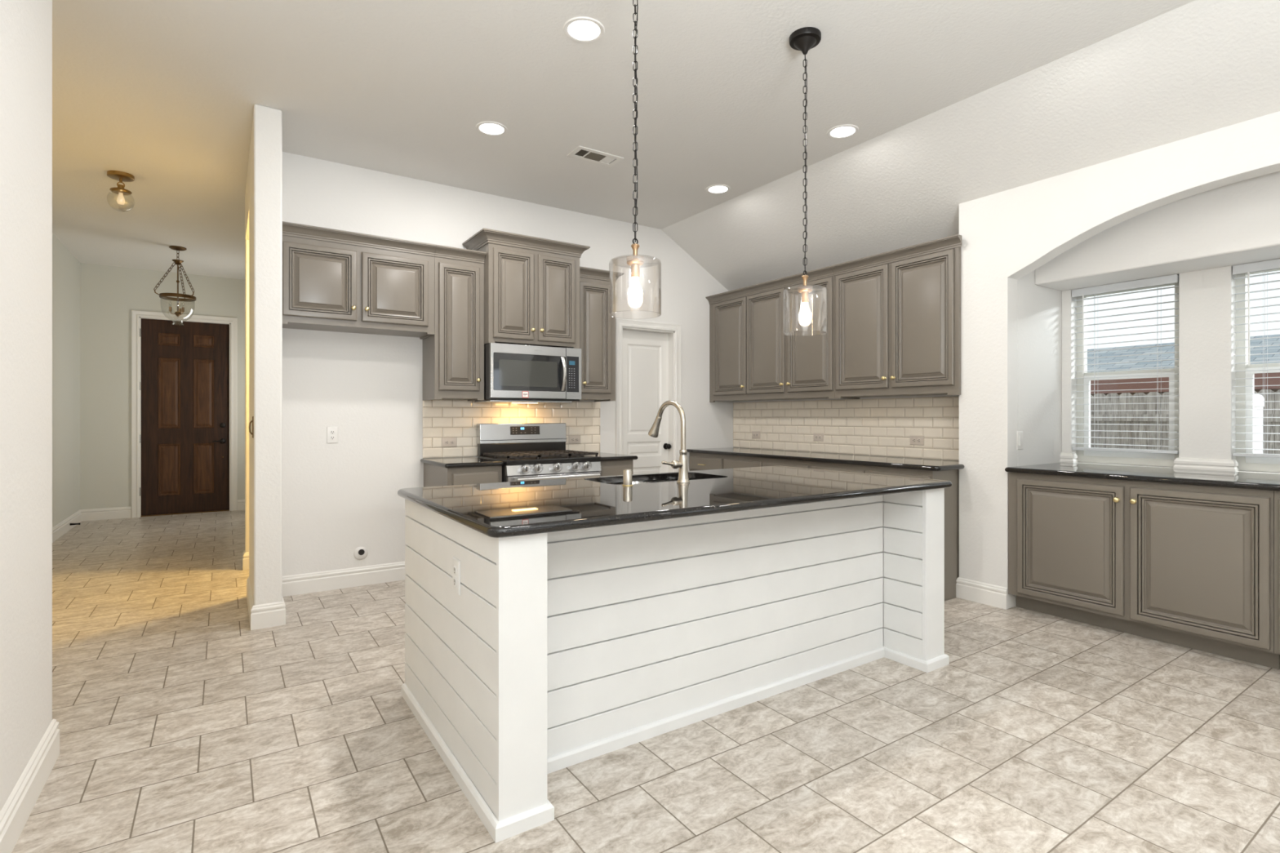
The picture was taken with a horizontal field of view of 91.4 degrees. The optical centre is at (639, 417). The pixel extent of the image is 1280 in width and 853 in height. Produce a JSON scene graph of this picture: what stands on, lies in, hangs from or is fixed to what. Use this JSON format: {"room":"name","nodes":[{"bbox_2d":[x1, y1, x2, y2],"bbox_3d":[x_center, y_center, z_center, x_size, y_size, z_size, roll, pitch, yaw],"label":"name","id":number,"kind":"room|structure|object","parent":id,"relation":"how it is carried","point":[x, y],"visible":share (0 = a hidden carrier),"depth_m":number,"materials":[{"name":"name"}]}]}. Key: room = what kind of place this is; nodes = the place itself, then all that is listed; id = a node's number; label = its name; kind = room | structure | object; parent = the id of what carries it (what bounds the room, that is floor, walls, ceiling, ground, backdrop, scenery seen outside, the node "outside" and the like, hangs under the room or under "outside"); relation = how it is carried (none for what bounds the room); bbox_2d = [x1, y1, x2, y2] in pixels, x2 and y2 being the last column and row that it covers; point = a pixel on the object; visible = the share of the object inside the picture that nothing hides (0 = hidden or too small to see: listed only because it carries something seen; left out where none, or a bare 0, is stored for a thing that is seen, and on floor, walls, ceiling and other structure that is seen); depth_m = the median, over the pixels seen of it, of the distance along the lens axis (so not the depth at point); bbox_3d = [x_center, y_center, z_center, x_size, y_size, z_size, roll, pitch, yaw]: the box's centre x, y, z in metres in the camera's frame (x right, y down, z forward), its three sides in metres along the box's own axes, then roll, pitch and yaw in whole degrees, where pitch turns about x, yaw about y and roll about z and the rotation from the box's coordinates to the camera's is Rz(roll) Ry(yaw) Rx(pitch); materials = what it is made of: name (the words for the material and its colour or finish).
{"room":"kitchen","nodes":[
{"label":"kitchen","id":0,"kind":"room"},
{"bbox_2d":[0,0,52,812],"bbox_3d":[-0.144,-0.292,-0.811,0.130,3.005,7.210,0,0,-34],"label":"wall","id":1,"kind":"structure","parent":0,"point":[25,25],"depth_m":1.90,"materials":[{"name":"paint"}]},
{"bbox_2d":[0,719,59,852],"bbox_3d":[-0.169,1.143,-0.759,0.146,0.135,7.126,0,0,-34],"label":"baseboard","id":2,"kind":"structure","parent":1,"relation":"attached to","point":[17,809],"depth_m":1.90,"materials":[{"name":"wood"}]},
{"bbox_2d":[52,233,79,527],"bbox_3d":[-4.772,-0.292,4.552,0.115,3.005,6.670,0,0,-34],"label":"wall","id":3,"kind":"structure","parent":0,"point":[65,267],"depth_m":6.60,"materials":[{"name":"paint"}]},
{"bbox_2d":[69,522,80,525],"bbox_3d":[-6.083,1.151,6.724,0.084,0.024,0.024,0,0,-34],"label":"door stop","id":4,"kind":"object","parent":3,"relation":"attached to","point":[70,524],"visible":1,"depth_m":6.72,"materials":[{"name":"black metal"}]},
{"bbox_2d":[52,506,131,542],"bbox_3d":[-4.498,1.143,4.662,0.463,0.135,6.550,0,0,-34],"label":"baseboard","id":5,"kind":"structure","parent":3,"relation":"attached to","point":[60,529],"depth_m":7.29,"materials":[{"name":"wood"}]},
{"bbox_2d":[80,262,244,509],"bbox_3d":[-5.708,-0.292,7.864,2.005,3.005,0.120,0,0,-34],"label":"wall","id":6,"kind":"structure","parent":0,"point":[108,295],"depth_m":7.44,"materials":[{"name":"paint"}]},
{"bbox_2d":[131,310,237,517],"bbox_3d":[-5.703,-0.040,7.855,1.073,2.500,0.140,0,0,-34],"label":"door frame","id":7,"kind":"structure","parent":6,"relation":"attached to","point":[136,315],"depth_m":7.65,"materials":[{"name":"wood"}]},
{"bbox_2d":[141,318,229,515],"bbox_3d":[-5.699,-0.004,7.850,0.899,2.403,0.104,0,0,-34],"label":"door","id":8,"kind":"structure","parent":6,"relation":"in","point":[185,368],"depth_m":7.84,"materials":[{"name":"brown wood"}]},
{"bbox_2d":[244,239,248,552],"bbox_3d":[-2.228,-0.292,5.630,2.255,3.005,0.120,0,0,-34],"label":"wall","id":9,"kind":"structure","parent":0,"point":[246,242],"depth_m":4.96,"materials":[{"name":"paint"}]},
{"bbox_2d":[242,550,248,570],"bbox_3d":[-2.230,1.143,5.619,2.271,0.135,0.136,0,0,-34],"label":"baseboard","id":10,"kind":"structure","parent":9,"relation":"attached to","point":[246,555],"depth_m":4.95,"materials":[{"name":"wood"}]},
{"bbox_2d":[244,104,282,605],"bbox_3d":[-2.610,-0.292,4.300,0.142,3.005,1.670,0,0,-34],"label":"wall","id":11,"kind":"structure","parent":0,"point":[266,135],"depth_m":3.61,"materials":[{"name":"paint"}]},
{"bbox_2d":[248,416,253,438],"bbox_3d":[-2.248,0.058,3.609,0.022,0.125,0.050,0,0,-34],"label":"latch plate","id":12,"kind":"object","parent":11,"relation":"attached to","point":[252,420],"visible":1,"depth_m":3.60,"materials":[{"name":"brown metal"}]},
{"bbox_2d":[248,148,733,577],"bbox_3d":[-0.781,-0.292,5.382,4.385,3.005,0.120,0,0,-34],"label":"wall","id":13,"kind":"structure","parent":0,"point":[342,497],"depth_m":4.58,"materials":[{"name":"paint"}]},
{"bbox_2d":[326,426,337,443],"bbox_3d":[-2.159,0.125,4.384,0.073,0.117,0.008,0,0,-34],"label":"electrical outlet","id":14,"kind":"object","parent":13,"relation":"attached to","point":[331,432],"visible":1,"depth_m":4.38,"materials":[{"name":"white plastic"}]},
{"bbox_2d":[282,221,436,339],"bbox_3d":[-1.944,-0.904,4.302,0.964,0.629,0.381,0,0,-34],"label":"upper cabinet","id":15,"kind":"object","parent":13,"relation":"attached to","point":[334,280],"visible":0.96,"depth_m":4.16,"materials":[{"name":"grey wood"}]},
{"bbox_2d":[353,546,368,559],"bbox_3d":[-2.000,0.978,4.477,0.094,0.094,0.030,0,0,-34],"label":"outlet","id":16,"kind":"object","parent":13,"relation":"attached to","point":[360,553],"visible":1,"depth_m":4.47,"materials":[{"name":"white plastic"}]},
{"bbox_2d":[422,244,486,400],"bbox_3d":[-1.391,-0.673,4.671,0.363,1.092,0.381,0,0,-34],"label":"upper cabinet","id":17,"kind":"object","parent":13,"relation":"attached to","point":[453,357],"visible":0.99,"depth_m":4.54,"materials":[{"name":"grey wood"}]},
{"bbox_2d":[422,399,599,457],"bbox_3d":[-1.000,0.087,5.157,1.550,0.450,0.008,0,0,-34],"label":"tile backsplash","id":18,"kind":"structure","parent":13,"relation":"attached to","point":[459,419],"depth_m":5.00,"materials":[{"name":"beige tile"}]},
{"bbox_2d":[441,437,457,447],"bbox_3d":[-1.475,0.194,4.831,0.117,0.073,0.008,0,0,-34],"label":"electrical outlet","id":19,"kind":"object","parent":18,"relation":"attached to","point":[446,442],"visible":1,"depth_m":4.83,"materials":[{"name":"beige plastic"}]},
{"bbox_2d":[568,435,580,444],"bbox_3d":[-0.568,0.194,5.436,0.117,0.073,0.008,0,0,-34],"label":"electrical outlet","id":20,"kind":"object","parent":18,"relation":"attached to","point":[572,439],"visible":1,"depth_m":5.43,"materials":[{"name":"beige plastic"}]},
{"bbox_2d":[462,227,590,348],"bbox_3d":[-0.896,-0.955,4.942,0.878,0.817,0.479,0,0,-34],"label":"upper cabinet","id":21,"kind":"object","parent":13,"relation":"attached to","point":[531,284],"visible":0.95,"depth_m":4.75,"materials":[{"name":"grey wood"}]},
{"bbox_2d":[475,342,581,404],"bbox_3d":[-0.887,-0.328,4.927,0.750,0.434,0.495,0,0,-34],"label":"microwave oven","id":22,"kind":"object","parent":21,"relation":"attached to","point":[513,373],"visible":0.99,"depth_m":4.74,"materials":[{"name":"silver metal"}]},
{"bbox_2d":[579,266,623,401],"bbox_3d":[-0.424,-0.678,5.316,0.441,1.081,0.381,0,0,-34],"label":"upper cabinet","id":23,"kind":"object","parent":13,"relation":"attached to","point":[597,326],"visible":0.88,"depth_m":5.18,"materials":[{"name":"grey wood"}]},
{"bbox_2d":[622,329,671,474],"bbox_3d":[0.046,0.192,5.944,0.579,2.016,0.101,0,0,-34],"label":"door","id":24,"kind":"structure","parent":13,"relation":"in","point":[645,354],"depth_m":5.97,"materials":[{"name":"wood"}]},
{"bbox_2d":[615,318,680,471],"bbox_3d":[0.056,0.156,5.928,0.741,2.108,0.140,0,0,-34],"label":"door frame","id":25,"kind":"structure","parent":13,"relation":"attached to","point":[673,331],"depth_m":5.98,"materials":[{"name":"wood"}]},
{"bbox_2d":[11,510,1279,852],"bbox_3d":[-0.119,1.260,3.287,6.650,0.100,14.200,0,0,-34],"label":"floor","id":26,"kind":"structure","parent":0,"point":[184,726],"depth_m":2.29,"materials":[{"name":"tile"}]},
{"bbox_2d":[246,561,405,630],"bbox_3d":[-1.962,1.143,4.187,1.126,0.135,0.796,0,0,-34],"label":"baseboard","id":27,"kind":"structure","parent":26,"relation":"on","point":[273,614],"depth_m":4.32,"materials":[{"name":"wood"}]},
{"bbox_2d":[423,462,502,487],"bbox_3d":[-1.297,0.777,4.564,0.386,0.865,0.658,0,0,-34],"label":"base cabinet","id":28,"kind":"object","parent":26,"relation":"on","point":[433,475],"visible":0.06,"depth_m":4.35,"materials":[{"name":"grey wood"}]},
{"bbox_2d":[420,457,503,468],"bbox_3d":[-1.311,0.328,4.566,0.412,0.032,0.641,0,0,-34],"label":"countertop","id":29,"kind":"structure","parent":28,"relation":"on","point":[452,462],"depth_m":4.39,"materials":[{"name":"black stone"}]},
{"bbox_2d":[476,422,601,482],"bbox_3d":[-0.783,0.630,4.841,0.770,1.160,0.748,0,0,-34],"label":"gas range","id":30,"kind":"object","parent":26,"relation":"on","point":[528,451],"visible":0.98,"depth_m":4.85,"materials":[{"name":"silver metal"}]},
{"bbox_2d":[478,455,601,463],"bbox_3d":[-0.779,0.315,4.835,0.770,0.021,0.592,0,0,-34],"label":"cooktop","id":31,"kind":"object","parent":30,"relation":"in","point":[533,459],"depth_m":4.61,"materials":[{"name":"black metal"}]},
{"bbox_2d":[599,459,633,476],"bbox_3d":[-0.350,0.777,5.196,0.338,0.865,0.658,0,0,-34],"label":"base cabinet","id":32,"kind":"object","parent":26,"relation":"on","point":[613,468],"visible":0.06,"depth_m":4.95,"materials":[{"name":"grey wood"}]},
{"bbox_2d":[588,452,637,461],"bbox_3d":[-0.340,0.328,5.214,0.378,0.032,0.641,0,0,-34],"label":"countertop","id":33,"kind":"structure","parent":32,"relation":"on","point":[605,456],"depth_m":5.01,"materials":[{"name":"black stone"}]},
{"bbox_2d":[401,480,949,843],"bbox_3d":[0.234,0.777,2.890,2.313,0.866,1.142,0,0,-34],"label":"kitchen island","id":34,"kind":"object","parent":26,"relation":"on","point":[556,651],"visible":0.78,"depth_m":2.39,"materials":[{"name":"white paint"}]},
{"bbox_2d":[452,556,460,595],"bbox_3d":[-0.625,0.538,2.116,0.008,0.117,0.073,0,0,-34],"label":"electrical outlet","id":35,"kind":"object","parent":34,"relation":"attached to","point":[455,562],"visible":1,"depth_m":2.10,"materials":[{"name":"white paint"}]},
{"bbox_2d":[453,565,456,575],"bbox_3d":[-0.627,0.518,2.115,0.003,0.033,0.033,0,0,-34],"label":"receptacle","id":36,"kind":"object","parent":35,"relation":"attached to","point":[454,566],"depth_m":2.11,"materials":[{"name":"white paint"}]},
{"bbox_2d":[453,577,456,586],"bbox_3d":[-0.627,0.557,2.115,0.003,0.033,0.033,0,0,-34],"label":"receptacle","id":37,"kind":"object","parent":35,"relation":"attached to","point":[454,578],"depth_m":2.11,"materials":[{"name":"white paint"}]},
{"bbox_2d":[397,466,951,537],"bbox_3d":[0.237,0.291,2.896,2.360,0.106,1.185,0,0,-34],"label":"island countertop","id":38,"kind":"structure","parent":34,"relation":"on","point":[522,508],"depth_m":2.50,"materials":[{"name":"black stone"}]},
{"bbox_2d":[607,478,699,484],"bbox_3d":[0.089,0.440,3.212,0.735,0.190,0.385,0,0,-34],"label":"sink","id":39,"kind":"object","parent":38,"relation":"in","point":[671,479],"visible":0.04,"depth_m":3.43,"materials":[{"name":"silver metal"}]},
{"bbox_2d":[648,400,689,483],"bbox_3d":[0.108,0.114,3.054,0.156,0.396,0.278,0,0,-34],"label":"kitchen faucet","id":40,"kind":"object","parent":38,"relation":"on","point":[682,464],"visible":1,"depth_m":2.98,"materials":[{"name":"silver metal"}]},
{"bbox_2d":[688,452,810,471],"bbox_3d":[1.128,0.777,5.662,0.628,0.865,1.528,0,0,-34],"label":"base cabinet","id":41,"kind":"object","parent":26,"relation":"on","point":[697,461],"visible":0.09,"depth_m":5.62,"materials":[{"name":"grey wood"}]},
{"bbox_2d":[686,447,964,471],"bbox_3d":[1.431,0.328,5.218,0.623,0.032,2.601,0,0,-34],"label":"countertop","id":42,"kind":"structure","parent":41,"relation":"on","point":[931,464],"depth_m":4.80,"materials":[{"name":"black stone"}]},
{"bbox_2d":[810,461,959,600],"bbox_3d":[1.833,0.777,4.606,0.628,0.865,1.008,0,0,-34],"label":"base cabinet","id":43,"kind":"object","parent":26,"relation":"on","point":[952,493],"visible":0.03,"depth_m":4.17,"materials":[{"name":"grey wood"}]},
{"bbox_2d":[1008,471,1279,669],"bbox_3d":[2.933,0.777,3.624,0.788,0.865,1.194,0,0,-34],"label":"base cabinet","id":44,"kind":"object","parent":26,"relation":"on","point":[1192,566],"visible":1,"depth_m":3.33,"materials":[{"name":"grey wood"}]},
{"bbox_2d":[1274,490,1279,654],"bbox_3d":[3.652,0.777,2.547,0.788,0.865,1.392,0,0,-34],"label":"base cabinet","id":45,"kind":"object","parent":26,"relation":"on","point":[1277,494],"visible":1,"depth_m":2.93,"materials":[{"name":"grey wood"}]},
{"bbox_2d":[1004,462,1279,491],"bbox_3d":[3.324,0.328,3.050,0.780,0.032,2.583,0,0,-34],"label":"countertop","id":46,"kind":"structure","parent":45,"relation":"on","point":[1243,480],"depth_m":3.44,"materials":[{"name":"black stone"}]},
{"bbox_2d":[52,0,1279,291],"bbox_3d":[-0.336,-1.543,3.142,6.130,0.704,14.200,0,0,-34],"label":"ceiling","id":47,"kind":"structure","parent":0,"point":[951,103],"depth_m":3.43,"materials":[{"name":"paint"}]},
{"bbox_2d":[106,170,134,211],"bbox_3d":[-3.838,-1.659,4.616,0.158,0.272,0.158,0,0,-34],"label":"globe ceiling light","id":48,"kind":"object","parent":47,"relation":"attached to","point":[122,176],"visible":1,"depth_m":4.60,"materials":[{"name":"gold metal"}]},
{"bbox_2d":[153,245,195,325],"bbox_3d":[-4.919,-1.385,6.613,0.358,0.818,0.358,0,0,-34],"label":"lantern","id":49,"kind":"object","parent":47,"relation":"hanging from","point":[163,295],"visible":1,"depth_m":6.59,"materials":[{"name":"brown metal"}]},
{"bbox_2d":[168,303,184,315],"bbox_3d":[-4.902,-1.154,6.609,0.133,0.146,0.133,0,0,-34],"label":"bulb","id":50,"kind":"object","parent":49,"relation":"on","point":[179,310],"depth_m":6.59,"materials":[{"name":"glass"}]},
{"bbox_2d":[475,121,507,136],"bbox_3d":[-0.921,-1.792,3.881,0.192,0.006,0.192,0,0,-34],"label":"recessed light","id":51,"kind":"object","parent":47,"relation":"in","point":[490,128],"visible":1,"depth_m":3.87,"materials":[{"name":"white plastic"}]},
{"bbox_2d":[563,16,604,42],"bbox_3d":[-0.259,-1.792,2.893,0.192,0.006,0.192,0,0,-34],"label":"recessed light","id":52,"kind":"object","parent":47,"relation":"in","point":[581,28],"visible":1,"depth_m":2.88,"materials":[{"name":"white plastic"}]},
{"bbox_2d":[567,145,623,166],"bbox_3d":[-0.304,-1.791,4.293,0.350,0.007,0.176,0,0,-34],"label":"ceiling vent","id":53,"kind":"object","parent":47,"relation":"in","point":[582,153],"visible":1,"depth_m":4.29,"materials":[{"name":"metal"}]},
{"bbox_2d":[608,0,661,316],"bbox_3d":[-0.018,-1.094,2.412,0.201,1.400,0.201,0,0,-34],"label":"pendant light","id":54,"kind":"object","parent":47,"relation":"hanging from","point":[635,293],"visible":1,"depth_m":2.40,"materials":[{"name":"black metal"}]},
{"bbox_2d":[626,259,644,277],"bbox_3d":[-0.018,-0.570,2.412,0.067,0.060,0.066,0,0,-34],"label":"socket","id":55,"kind":"object","parent":54,"relation":"attached to","point":[634,264],"depth_m":2.40,"materials":[{"name":"brown metal"}]},
{"bbox_2d":[706,184,730,194],"bbox_3d":[0.615,-1.792,4.912,0.192,0.006,0.192,0,0,-34],"label":"recessed light","id":56,"kind":"object","parent":47,"relation":"in","point":[717,188],"visible":1,"depth_m":4.90,"materials":[{"name":"white plastic"}]},
{"bbox_2d":[782,26,827,335],"bbox_3d":[0.778,-1.094,2.943,0.201,1.400,0.201,0,0,-34],"label":"pendant light","id":57,"kind":"object","parent":47,"relation":"hanging from","point":[802,39],"visible":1,"depth_m":2.93,"materials":[{"name":"black metal"}]},
{"bbox_2d":[797,288,812,302],"bbox_3d":[0.778,-0.570,2.943,0.067,0.060,0.066,0,0,-34],"label":"socket","id":58,"kind":"object","parent":57,"relation":"attached to","point":[805,292],"depth_m":2.93,"materials":[{"name":"brown metal"}]},
{"bbox_2d":[826,124,858,138],"bbox_3d":[1.273,-1.792,3.921,0.192,0.006,0.192,0,0,-34],"label":"recessed light","id":59,"kind":"object","parent":47,"relation":"in","point":[841,131],"visible":1,"depth_m":3.92,"materials":[{"name":"white plastic"}]},
{"bbox_2d":[733,395,959,460],"bbox_3d":[1.729,-0.028,5.452,0.130,2.476,2.550,0,0,-34],"label":"wall","id":60,"kind":"structure","parent":0,"point":[923,396],"depth_m":5.16,"materials":[{"name":"paint"}]},
{"bbox_2d":[705,266,859,402],"bbox_3d":[1.242,-0.678,5.728,0.371,1.057,1.546,0,0,-34],"label":"upper cabinet","id":61,"kind":"object","parent":60,"relation":"attached to","point":[751,357],"visible":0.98,"depth_m":5.55,"materials":[{"name":"grey wood"}]},
{"bbox_2d":[733,396,959,460],"bbox_3d":[1.671,0.081,5.413,0.008,0.462,2.542,0,0,-34],"label":"tile backsplash","id":62,"kind":"structure","parent":60,"relation":"attached to","point":[882,427],"depth_m":5.21,"materials":[{"name":"beige tile"}]},
{"bbox_2d":[751,431,760,439],"bbox_3d":[1.148,0.176,6.182,0.008,0.073,0.117,0,0,-34],"label":"electrical outlet","id":63,"kind":"object","parent":62,"relation":"attached to","point":[755,434],"visible":1,"depth_m":6.17,"materials":[{"name":"beige plastic"}]},
{"bbox_2d":[813,432,823,441],"bbox_3d":[1.581,0.177,5.534,0.008,0.073,0.117,0,0,-34],"label":"electrical outlet","id":64,"kind":"object","parent":62,"relation":"attached to","point":[817,437],"visible":1,"depth_m":5.53,"materials":[{"name":"beige plastic"}]},
{"bbox_2d":[910,435,924,445],"bbox_3d":[2.105,0.176,4.749,0.008,0.073,0.117,0,0,-34],"label":"electrical outlet","id":65,"kind":"object","parent":62,"relation":"attached to","point":[914,440],"visible":1,"depth_m":4.74,"materials":[{"name":"beige plastic"}]},
{"bbox_2d":[830,234,961,398],"bbox_3d":[1.960,-0.678,4.652,0.371,1.057,1.038,0,0,-34],"label":"upper cabinet","id":66,"kind":"object","parent":60,"relation":"attached to","point":[897,313],"visible":0.98,"depth_m":4.51,"materials":[{"name":"grey wood"}]},
{"bbox_2d":[1017,270,1061,466],"bbox_3d":[2.640,-0.165,4.339,0.730,2.750,0.313,0,0,-34],"label":"wall","id":67,"kind":"structure","parent":0,"point":[1038,307],"depth_m":4.16,"materials":[{"name":"paint"}]},
{"bbox_2d":[1016,431,1022,449],"bbox_3d":[2.446,0.150,4.013,0.073,0.117,0.012,0,0,-34],"label":"light switch","id":68,"kind":"object","parent":67,"relation":"attached to","point":[1019,434],"visible":1,"depth_m":4.00,"materials":[{"name":"white plastic"}]},
{"bbox_2d":[959,111,1279,608],"bbox_3d":[4.000,-0.111,1.527,0.130,2.643,6.500,0,0,-34],"label":"wall","id":69,"kind":"structure","parent":0,"point":[1007,235],"depth_m":3.94,"materials":[{"name":"paint"}]},
{"bbox_2d":[955,577,1007,609],"bbox_3d":[2.239,1.143,4.080,0.066,0.135,0.329,0,0,-34],"label":"baseboard","id":70,"kind":"structure","parent":69,"relation":"attached to","point":[993,595],"depth_m":4.05,"materials":[{"name":"wood"}]},
{"bbox_2d":[1035,170,1279,290],"bbox_3d":[3.489,-1.157,3.158,0.390,0.565,2.594,0,0,-34],"label":"wall","id":71,"kind":"structure","parent":0,"point":[1237,223],"depth_m":3.51,"materials":[{"name":"paint"}]},
{"bbox_2d":[1059,257,1279,474],"bbox_3d":[3.705,-0.115,3.302,0.170,2.650,2.594,0,0,-34],"label":"wall","id":72,"kind":"structure","parent":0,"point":[1206,297],"depth_m":3.72,"materials":[{"name":"paint"}]},
{"bbox_2d":[1071,274,1178,453],"bbox_3d":[3.140,-0.325,4.061,0.066,1.099,0.568,0,0,-34],"label":"window blind","id":73,"kind":"object","parent":72,"relation":"attached to","point":[1174,278],"visible":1,"depth_m":4.01,"materials":[{"name":"white plastic"}]},
{"bbox_2d":[1076,282,1178,466],"bbox_3d":[3.218,-0.282,4.113,0.060,1.185,0.580,0,0,-34],"label":"window","id":74,"kind":"structure","parent":72,"relation":"attached to","point":[1090,456],"depth_m":4.17,"materials":[{"name":"plastic"}]},
{"bbox_2d":[1232,258,1279,457],"bbox_3d":[3.595,-0.325,3.379,0.066,1.099,0.568,0,0,-34],"label":"window blind","id":75,"kind":"object","parent":72,"relation":"attached to","point":[1249,268],"visible":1,"depth_m":3.52,"materials":[{"name":"white plastic"}]},
{"bbox_2d":[1235,268,1279,472],"bbox_3d":[3.673,-0.282,3.431,0.060,1.185,0.580,0,0,-34],"label":"window","id":76,"kind":"structure","parent":72,"relation":"attached to","point":[1245,463],"depth_m":3.62,"materials":[{"name":"plastic"}]},
{"label":"outside","id":77,"kind":"structure","parent":0,"visible":0},
{"bbox_3d":[12.344,1.335,13.047,24.980,0.150,32.000,0,0,-34],"label":"ground","id":78,"kind":"structure","parent":77,"visible":0},
{"bbox_2d":[1087,333,1279,395],"bbox_3d":[11.766,-0.050,10.257,7.040,2.620,23.000,0,0,-34],"label":"house","id":79,"kind":"structure","parent":78,"relation":"on","point":[1272,341],"depth_m":10.19,"materials":[{"name":"grey"}]},
{"bbox_2d":[1090,389,1279,453],"bbox_3d":[7.442,0.475,5.868,0.145,1.571,11.500,0,0,-34],"label":"picket fence","id":80,"kind":"object","parent":78,"relation":"on","point":[1103,403],"visible":0.12,"depth_m":7.79,"materials":[{"name":"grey wood"}]},
{"bbox_2d":[1253,394,1264,453],"bbox_3d":[5.378,0.529,5.452,0.106,1.461,0.106,0,0,-34],"label":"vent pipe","id":81,"kind":"object","parent":78,"relation":"on","point":[1257,397],"visible":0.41,"depth_m":5.41,"materials":[{"name":"white plastic"}]},
{"bbox_3d":[-3.806,-0.292,6.928,0.120,3.005,3.790,0,0,-34],"label":"wall","id":82,"kind":"structure","parent":0,"visible":0},
{"bbox_2d":[237,499,244,510],"bbox_3d":[-4.024,1.143,6.722,0.472,0.135,3.650,0,0,-34],"label":"baseboard","id":83,"kind":"structure","parent":82,"relation":"attached to","point":[241,503],"depth_m":8.12,"materials":[{"name":"wood"}]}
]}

